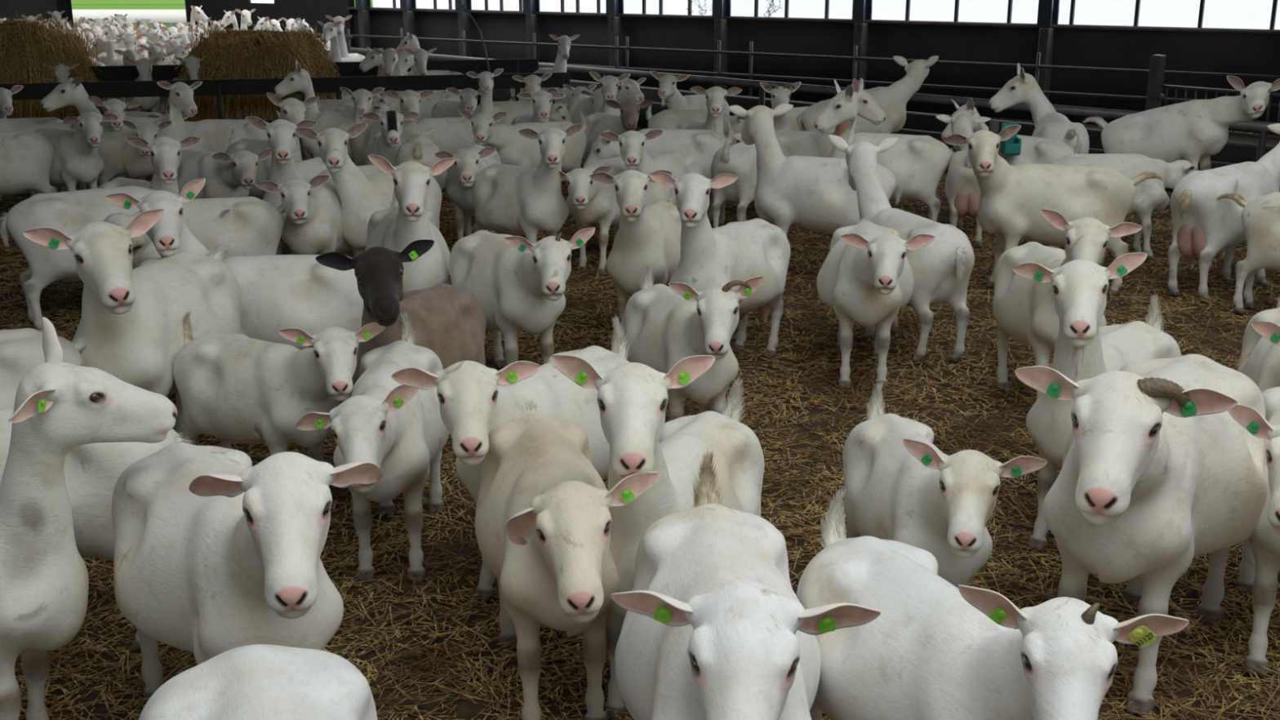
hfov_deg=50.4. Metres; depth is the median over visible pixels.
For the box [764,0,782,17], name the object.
sprig
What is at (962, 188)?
goat
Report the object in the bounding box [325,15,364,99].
goat
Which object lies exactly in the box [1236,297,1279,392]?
goat
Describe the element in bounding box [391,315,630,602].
goat
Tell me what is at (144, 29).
goat
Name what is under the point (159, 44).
goat
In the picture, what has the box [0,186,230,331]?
goat
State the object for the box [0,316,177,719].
goat
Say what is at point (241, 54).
hay bale
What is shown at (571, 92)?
goat
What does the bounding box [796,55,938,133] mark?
goat
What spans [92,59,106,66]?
goat
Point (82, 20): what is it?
goat
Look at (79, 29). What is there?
goat
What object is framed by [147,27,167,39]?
goat
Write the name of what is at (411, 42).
goat
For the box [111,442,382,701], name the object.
goat
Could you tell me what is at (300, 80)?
goat
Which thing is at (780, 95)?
goat
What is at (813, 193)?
goat
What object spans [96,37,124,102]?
goat
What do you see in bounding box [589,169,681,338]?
goat
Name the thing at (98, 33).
goat
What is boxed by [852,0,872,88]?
steel column
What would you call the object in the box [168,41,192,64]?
goat
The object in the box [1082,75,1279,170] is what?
goat
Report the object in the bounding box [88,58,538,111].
barrier
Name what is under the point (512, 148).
goat
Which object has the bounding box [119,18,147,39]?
goat
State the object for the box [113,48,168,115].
goat
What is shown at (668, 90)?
goat
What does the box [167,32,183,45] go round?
goat
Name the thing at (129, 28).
goat
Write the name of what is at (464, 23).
steel column
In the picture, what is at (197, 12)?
goat
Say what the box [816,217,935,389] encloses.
goat
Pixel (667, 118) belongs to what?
goat
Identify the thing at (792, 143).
goat
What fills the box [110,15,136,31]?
goat
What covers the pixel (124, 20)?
goat
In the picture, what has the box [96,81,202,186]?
goat
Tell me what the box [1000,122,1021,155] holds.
bowl
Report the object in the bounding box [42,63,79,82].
goat
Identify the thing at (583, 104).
goat
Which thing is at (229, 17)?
goat
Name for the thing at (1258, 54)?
wall
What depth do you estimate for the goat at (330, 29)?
20.78 m
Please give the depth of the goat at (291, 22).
26.82 m
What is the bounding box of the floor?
[0,92,1279,719]
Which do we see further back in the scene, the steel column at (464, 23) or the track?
the track
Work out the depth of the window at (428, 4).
27.01 m
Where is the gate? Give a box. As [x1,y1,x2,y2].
[1145,54,1279,139]
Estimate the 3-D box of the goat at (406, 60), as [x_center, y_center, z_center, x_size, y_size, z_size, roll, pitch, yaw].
[-2.805,-3.668,18.378,1.108,1.070,0.425,-13,20,-38]
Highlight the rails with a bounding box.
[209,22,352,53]
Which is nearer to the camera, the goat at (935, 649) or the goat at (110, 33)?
the goat at (935, 649)
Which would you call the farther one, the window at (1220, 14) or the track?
the track
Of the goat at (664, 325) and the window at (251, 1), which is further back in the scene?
the window at (251, 1)
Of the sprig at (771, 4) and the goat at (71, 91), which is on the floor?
the goat at (71, 91)
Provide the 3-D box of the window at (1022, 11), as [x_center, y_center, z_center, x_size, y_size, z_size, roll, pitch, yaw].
[4.684,-5.950,19.762,2.978,2.100,0.061,13,20,38]
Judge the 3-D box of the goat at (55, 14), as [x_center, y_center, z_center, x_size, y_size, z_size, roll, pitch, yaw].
[-14.380,-7.881,32.993,1.136,1.145,0.473,5,17,18]
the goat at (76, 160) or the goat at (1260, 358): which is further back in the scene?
the goat at (76, 160)
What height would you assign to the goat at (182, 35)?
1.082 m
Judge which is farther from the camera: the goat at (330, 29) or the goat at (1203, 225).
the goat at (330, 29)
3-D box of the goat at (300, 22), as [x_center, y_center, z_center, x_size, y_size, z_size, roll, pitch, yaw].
[-6.718,-5.847,25.791,1.115,1.192,0.400,-7,17,-22]
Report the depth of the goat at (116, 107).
11.66 m
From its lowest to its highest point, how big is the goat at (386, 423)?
0.829 m
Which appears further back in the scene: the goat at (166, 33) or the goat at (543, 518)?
the goat at (166, 33)
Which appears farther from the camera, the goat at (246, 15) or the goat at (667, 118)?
the goat at (246, 15)
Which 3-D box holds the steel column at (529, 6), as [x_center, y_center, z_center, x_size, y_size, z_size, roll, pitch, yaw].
[-2.005,-6.773,25.016,0.200,3.400,0.245,13,20,38]
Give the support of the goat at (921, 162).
on the floor
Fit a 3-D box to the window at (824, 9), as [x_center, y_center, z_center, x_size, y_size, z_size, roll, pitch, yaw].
[2.518,-6.446,21.501,2.666,2.100,0.061,13,20,38]
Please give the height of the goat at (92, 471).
0.871 m
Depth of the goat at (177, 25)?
28.08 m
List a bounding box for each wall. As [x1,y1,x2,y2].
[0,0,71,26]
[193,0,355,48]
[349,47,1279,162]
[352,9,1279,136]
[569,80,1275,163]
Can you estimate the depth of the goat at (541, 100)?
12.08 m
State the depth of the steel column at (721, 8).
22.44 m
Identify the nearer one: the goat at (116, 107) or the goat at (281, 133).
the goat at (281, 133)
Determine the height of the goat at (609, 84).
1.106 m
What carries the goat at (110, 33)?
on the floor
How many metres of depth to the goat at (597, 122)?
12.34 m
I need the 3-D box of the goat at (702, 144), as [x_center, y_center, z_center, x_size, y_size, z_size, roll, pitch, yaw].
[0.155,-1.519,11.148,1.258,0.905,0.484,-4,16,-13]
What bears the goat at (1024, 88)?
on the floor
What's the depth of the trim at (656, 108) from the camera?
17.27 m
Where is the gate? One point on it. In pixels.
(1157, 62)
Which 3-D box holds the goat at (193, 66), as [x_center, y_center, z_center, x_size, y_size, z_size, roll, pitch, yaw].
[-5.771,-3.375,17.392,0.444,1.047,1.106,-8,18,-27]
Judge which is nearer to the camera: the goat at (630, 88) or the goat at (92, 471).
the goat at (92, 471)
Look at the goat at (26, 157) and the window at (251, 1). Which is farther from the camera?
the window at (251, 1)
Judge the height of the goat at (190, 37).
1.055 m
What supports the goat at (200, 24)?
on the floor
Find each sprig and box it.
[686,0,712,15]
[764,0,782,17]
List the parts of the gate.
gate post, gate frame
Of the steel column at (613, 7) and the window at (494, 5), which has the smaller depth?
the steel column at (613, 7)
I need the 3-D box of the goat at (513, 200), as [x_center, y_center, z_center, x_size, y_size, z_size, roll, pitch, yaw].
[-0.774,-1.090,9.306,0.458,1.098,1.179,-13,20,-38]
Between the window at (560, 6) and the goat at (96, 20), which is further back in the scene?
the goat at (96, 20)
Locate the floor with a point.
(464, 708)
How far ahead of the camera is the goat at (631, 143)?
9.55 m
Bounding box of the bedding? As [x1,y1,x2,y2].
[0,142,1279,719]
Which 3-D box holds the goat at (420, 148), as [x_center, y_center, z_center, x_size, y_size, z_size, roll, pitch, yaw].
[-1.805,-1.455,11.121,0.436,0.803,1.142,-4,16,-13]
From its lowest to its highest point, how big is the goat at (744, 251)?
1.105 m
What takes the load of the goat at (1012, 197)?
on the floor
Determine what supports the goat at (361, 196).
on the floor
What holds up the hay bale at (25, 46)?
on the floor
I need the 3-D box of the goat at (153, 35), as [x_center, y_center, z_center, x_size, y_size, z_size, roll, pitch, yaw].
[-8.585,-5.043,23.111,1.215,1.105,0.472,-6,17,-21]
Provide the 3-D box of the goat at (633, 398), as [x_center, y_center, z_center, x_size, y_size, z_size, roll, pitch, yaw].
[0.091,0.440,3.871,0.396,1.126,1.180,6,17,20]
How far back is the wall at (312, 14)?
29.65 m
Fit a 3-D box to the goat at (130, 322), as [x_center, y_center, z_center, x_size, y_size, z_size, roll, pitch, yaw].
[-2.004,-0.098,5.635,0.520,1.202,1.544,1,16,4]
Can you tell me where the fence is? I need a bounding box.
[315,27,1279,123]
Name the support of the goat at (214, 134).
on the floor
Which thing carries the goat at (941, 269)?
on the floor
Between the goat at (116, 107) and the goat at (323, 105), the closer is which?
the goat at (116, 107)
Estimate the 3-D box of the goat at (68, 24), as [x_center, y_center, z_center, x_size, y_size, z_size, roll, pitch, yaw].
[-12.029,-6.798,29.363,1.123,1.056,0.437,-13,20,-38]
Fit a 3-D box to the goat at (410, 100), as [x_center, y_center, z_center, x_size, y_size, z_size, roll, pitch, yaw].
[-2.211,-1.881,12.114,0.422,1.076,1.194,-15,21,-41]
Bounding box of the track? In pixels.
[71,8,186,23]
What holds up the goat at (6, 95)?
on the floor
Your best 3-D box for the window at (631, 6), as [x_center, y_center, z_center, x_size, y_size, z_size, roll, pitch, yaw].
[0.602,-6.885,23.039,2.325,2.100,0.061,13,20,38]
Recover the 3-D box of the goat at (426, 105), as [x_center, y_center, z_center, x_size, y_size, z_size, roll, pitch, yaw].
[-2.395,-2.579,15.085,1.188,0.773,0.428,-6,17,-19]
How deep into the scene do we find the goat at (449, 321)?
5.33 m
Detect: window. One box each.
[250,0,274,3]
[372,0,417,8]
[417,0,473,9]
[472,0,541,11]
[540,0,624,13]
[624,0,712,15]
[730,0,853,18]
[871,0,1038,23]
[1057,0,1279,29]
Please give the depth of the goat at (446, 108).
13.64 m
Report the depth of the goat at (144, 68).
17.23 m
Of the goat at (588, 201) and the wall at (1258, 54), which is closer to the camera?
the goat at (588, 201)
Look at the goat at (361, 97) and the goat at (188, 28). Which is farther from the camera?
the goat at (188, 28)
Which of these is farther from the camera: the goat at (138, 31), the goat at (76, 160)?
the goat at (138, 31)
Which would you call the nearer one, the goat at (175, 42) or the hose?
the hose
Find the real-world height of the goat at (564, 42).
1.234 m
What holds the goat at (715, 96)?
on the floor
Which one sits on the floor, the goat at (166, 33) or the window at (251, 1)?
the goat at (166, 33)
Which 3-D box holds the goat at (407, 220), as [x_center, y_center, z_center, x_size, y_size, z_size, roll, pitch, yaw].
[-1.228,-0.565,7.310,0.490,1.172,1.265,-5,17,-18]
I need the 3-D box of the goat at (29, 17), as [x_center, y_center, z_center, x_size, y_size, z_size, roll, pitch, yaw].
[-14.055,-7.489,31.674,0.463,1.111,1.209,-3,16,-10]
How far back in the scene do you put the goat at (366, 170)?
9.31 m
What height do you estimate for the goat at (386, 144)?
0.998 m
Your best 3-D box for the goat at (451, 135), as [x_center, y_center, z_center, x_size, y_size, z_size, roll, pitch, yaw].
[-1.868,-1.830,12.463,1.150,0.775,0.432,-13,21,-38]
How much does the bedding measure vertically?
0.133 m
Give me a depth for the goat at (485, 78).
13.14 m
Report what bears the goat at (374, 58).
on the floor
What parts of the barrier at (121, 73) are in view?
post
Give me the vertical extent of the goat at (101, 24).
1.009 m
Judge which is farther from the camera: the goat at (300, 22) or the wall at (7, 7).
the wall at (7, 7)
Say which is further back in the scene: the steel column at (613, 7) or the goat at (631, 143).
the steel column at (613, 7)
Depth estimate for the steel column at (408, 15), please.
27.23 m
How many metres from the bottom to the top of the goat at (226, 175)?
0.845 m
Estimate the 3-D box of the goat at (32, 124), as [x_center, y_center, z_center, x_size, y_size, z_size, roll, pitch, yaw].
[-5.637,-1.819,12.427,0.521,0.775,1.018,10,19,32]
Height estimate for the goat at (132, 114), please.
0.814 m
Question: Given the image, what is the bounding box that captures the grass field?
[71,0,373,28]
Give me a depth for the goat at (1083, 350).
4.68 m
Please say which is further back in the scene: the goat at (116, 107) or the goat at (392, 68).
the goat at (392, 68)
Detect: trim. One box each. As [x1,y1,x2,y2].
[56,0,74,26]
[184,0,193,26]
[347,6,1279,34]
[479,88,1279,192]
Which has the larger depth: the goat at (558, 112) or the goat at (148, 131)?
the goat at (558, 112)
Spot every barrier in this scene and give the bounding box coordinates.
[0,72,569,123]
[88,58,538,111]
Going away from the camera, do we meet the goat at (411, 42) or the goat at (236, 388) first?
the goat at (236, 388)
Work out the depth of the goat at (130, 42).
21.50 m
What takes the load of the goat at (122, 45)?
on the floor
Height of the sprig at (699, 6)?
0.328 m
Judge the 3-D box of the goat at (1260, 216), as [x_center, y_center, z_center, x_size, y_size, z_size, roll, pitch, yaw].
[4.121,-0.705,8.110,1.392,1.014,0.424,12,20,35]
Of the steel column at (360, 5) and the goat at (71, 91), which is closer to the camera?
the goat at (71, 91)
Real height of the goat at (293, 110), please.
1.180 m
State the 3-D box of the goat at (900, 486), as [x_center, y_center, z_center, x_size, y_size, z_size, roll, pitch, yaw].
[0.846,0.525,4.075,0.366,0.849,1.215,-2,16,-7]
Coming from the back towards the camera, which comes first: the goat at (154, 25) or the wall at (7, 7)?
the wall at (7, 7)
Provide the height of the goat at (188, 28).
1.089 m
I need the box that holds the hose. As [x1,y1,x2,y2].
[456,0,490,72]
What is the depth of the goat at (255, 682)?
2.37 m
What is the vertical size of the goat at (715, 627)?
1.040 m
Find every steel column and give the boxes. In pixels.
[355,0,371,57]
[400,0,416,36]
[454,0,471,57]
[522,0,539,58]
[605,0,623,77]
[711,0,731,89]
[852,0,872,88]
[1036,0,1059,100]
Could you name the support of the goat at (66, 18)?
on the floor
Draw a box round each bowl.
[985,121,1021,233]
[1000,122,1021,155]
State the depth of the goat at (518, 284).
6.56 m
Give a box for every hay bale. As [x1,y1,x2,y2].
[0,10,113,125]
[169,18,344,139]
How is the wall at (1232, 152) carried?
on the floor
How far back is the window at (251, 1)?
30.15 m
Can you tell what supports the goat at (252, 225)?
on the bedding
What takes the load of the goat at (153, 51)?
on the floor
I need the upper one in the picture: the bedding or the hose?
the hose
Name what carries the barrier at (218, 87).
on the floor
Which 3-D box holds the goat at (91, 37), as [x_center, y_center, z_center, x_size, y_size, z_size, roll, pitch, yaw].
[-10.627,-5.718,25.421,1.126,1.140,0.469,4,16,13]
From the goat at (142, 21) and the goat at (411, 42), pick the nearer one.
the goat at (411, 42)
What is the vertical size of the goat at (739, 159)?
0.856 m
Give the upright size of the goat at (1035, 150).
1.057 m
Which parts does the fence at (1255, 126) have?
post, post, post, post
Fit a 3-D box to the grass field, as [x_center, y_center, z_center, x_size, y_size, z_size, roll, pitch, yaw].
[-30.000,-44.485,164.092,300.000,0.200,244.000,0,16,0]
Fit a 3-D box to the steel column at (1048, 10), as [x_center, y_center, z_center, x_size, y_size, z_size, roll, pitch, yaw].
[5.676,-5.013,18.849,0.200,3.400,0.245,13,20,38]
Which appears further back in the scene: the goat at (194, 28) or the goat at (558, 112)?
the goat at (194, 28)
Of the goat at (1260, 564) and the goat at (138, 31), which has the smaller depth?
the goat at (1260, 564)
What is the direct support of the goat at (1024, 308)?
on the floor
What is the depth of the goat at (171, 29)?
26.02 m
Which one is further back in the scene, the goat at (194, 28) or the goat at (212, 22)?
the goat at (212, 22)
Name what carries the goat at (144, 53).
on the floor
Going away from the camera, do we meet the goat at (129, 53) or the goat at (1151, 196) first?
the goat at (1151, 196)
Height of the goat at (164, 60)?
0.957 m
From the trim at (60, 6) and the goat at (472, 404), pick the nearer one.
the goat at (472, 404)
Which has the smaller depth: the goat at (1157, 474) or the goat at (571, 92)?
the goat at (1157, 474)
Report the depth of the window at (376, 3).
27.96 m
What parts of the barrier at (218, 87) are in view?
post, post, post, post, post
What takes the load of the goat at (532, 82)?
on the floor
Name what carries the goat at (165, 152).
on the bedding
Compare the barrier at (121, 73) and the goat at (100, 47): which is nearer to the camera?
the barrier at (121, 73)
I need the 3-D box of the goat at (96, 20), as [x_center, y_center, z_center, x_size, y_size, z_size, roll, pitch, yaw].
[-12.050,-7.102,30.389,0.466,1.071,1.193,-5,17,-16]
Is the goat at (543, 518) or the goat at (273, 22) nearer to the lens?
the goat at (543, 518)
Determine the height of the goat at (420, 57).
1.111 m
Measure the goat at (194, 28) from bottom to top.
1.093 m
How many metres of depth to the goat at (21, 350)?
4.98 m
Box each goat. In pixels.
[0,84,23,119]
[0,117,72,201]
[0,130,57,195]
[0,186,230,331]
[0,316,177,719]
[0,328,87,408]
[0,408,195,652]
[20,13,40,21]
[22,208,241,434]
[28,111,118,196]
[40,76,168,181]
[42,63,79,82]
[46,10,65,18]
[51,17,68,25]
[57,20,71,31]
[69,27,92,48]
[72,96,141,190]
[73,22,94,42]
[76,17,90,27]
[85,18,124,39]
[87,17,108,23]
[87,27,106,41]
[87,31,142,58]
[88,23,107,44]
[89,22,106,31]
[89,35,160,105]
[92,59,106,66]
[95,29,165,57]
[96,33,143,98]
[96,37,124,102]
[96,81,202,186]
[97,136,201,195]
[100,23,119,44]
[103,196,284,268]
[105,178,363,399]
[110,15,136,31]
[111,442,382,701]
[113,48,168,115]
[114,13,127,22]
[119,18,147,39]
[120,26,146,43]
[122,115,172,182]
[124,28,142,41]
[124,111,188,179]
[125,57,160,112]
[134,18,168,32]
[137,24,150,39]
[137,40,155,57]
[138,44,168,114]
[138,644,377,719]
[146,39,182,108]
[147,22,164,30]
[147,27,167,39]
[154,51,182,115]
[155,111,279,153]
[156,23,168,39]
[160,26,184,36]
[165,38,182,53]
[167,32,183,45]
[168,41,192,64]
[169,22,190,32]
[173,31,191,52]
[173,55,208,120]
[173,308,386,509]
[176,148,271,199]
[179,24,191,36]
[182,30,203,46]
[187,24,206,40]
[190,5,208,26]
[195,17,211,31]
[208,19,226,35]
[219,10,238,30]
[225,92,319,199]
[235,8,255,30]
[245,116,347,255]
[253,16,271,31]
[255,174,365,254]
[268,17,282,31]
[274,59,380,162]
[281,17,330,56]
[294,123,441,257]
[295,18,315,35]
[296,310,448,582]
[302,99,394,159]
[313,164,382,254]
[315,239,486,497]
[317,21,372,105]
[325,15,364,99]
[333,87,384,163]
[348,89,434,165]
[359,46,438,96]
[362,110,419,166]
[364,154,455,302]
[373,47,429,93]
[375,92,460,120]
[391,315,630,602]
[393,48,462,92]
[394,126,447,191]
[395,32,474,89]
[404,48,436,92]
[415,116,487,170]
[431,87,480,118]
[434,144,500,239]
[448,227,595,368]
[457,109,587,195]
[466,68,503,146]
[471,101,572,125]
[471,124,583,244]
[475,394,660,719]
[508,34,579,105]
[511,72,551,101]
[511,89,565,124]
[551,354,764,719]
[555,84,596,113]
[559,155,627,275]
[569,86,622,168]
[582,100,653,166]
[582,119,735,226]
[589,71,630,115]
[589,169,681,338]
[590,76,645,110]
[600,128,702,205]
[610,450,880,719]
[623,262,764,421]
[645,105,744,146]
[648,171,790,357]
[650,71,729,114]
[675,86,742,137]
[711,133,781,228]
[728,103,903,236]
[760,81,808,130]
[774,77,886,157]
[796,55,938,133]
[796,487,1189,719]
[813,79,955,222]
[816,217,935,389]
[828,134,974,363]
[842,382,1047,588]
[935,113,991,248]
[941,97,1083,165]
[943,124,1164,296]
[988,62,1088,154]
[992,208,1142,399]
[1012,252,1181,551]
[1014,354,1267,717]
[1048,153,1195,259]
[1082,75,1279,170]
[1167,123,1279,302]
[1213,191,1279,314]
[1227,386,1279,675]
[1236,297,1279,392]
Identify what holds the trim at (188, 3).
attached to the wall at (312, 14)
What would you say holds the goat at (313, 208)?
on the floor
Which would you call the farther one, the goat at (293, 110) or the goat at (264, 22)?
the goat at (264, 22)

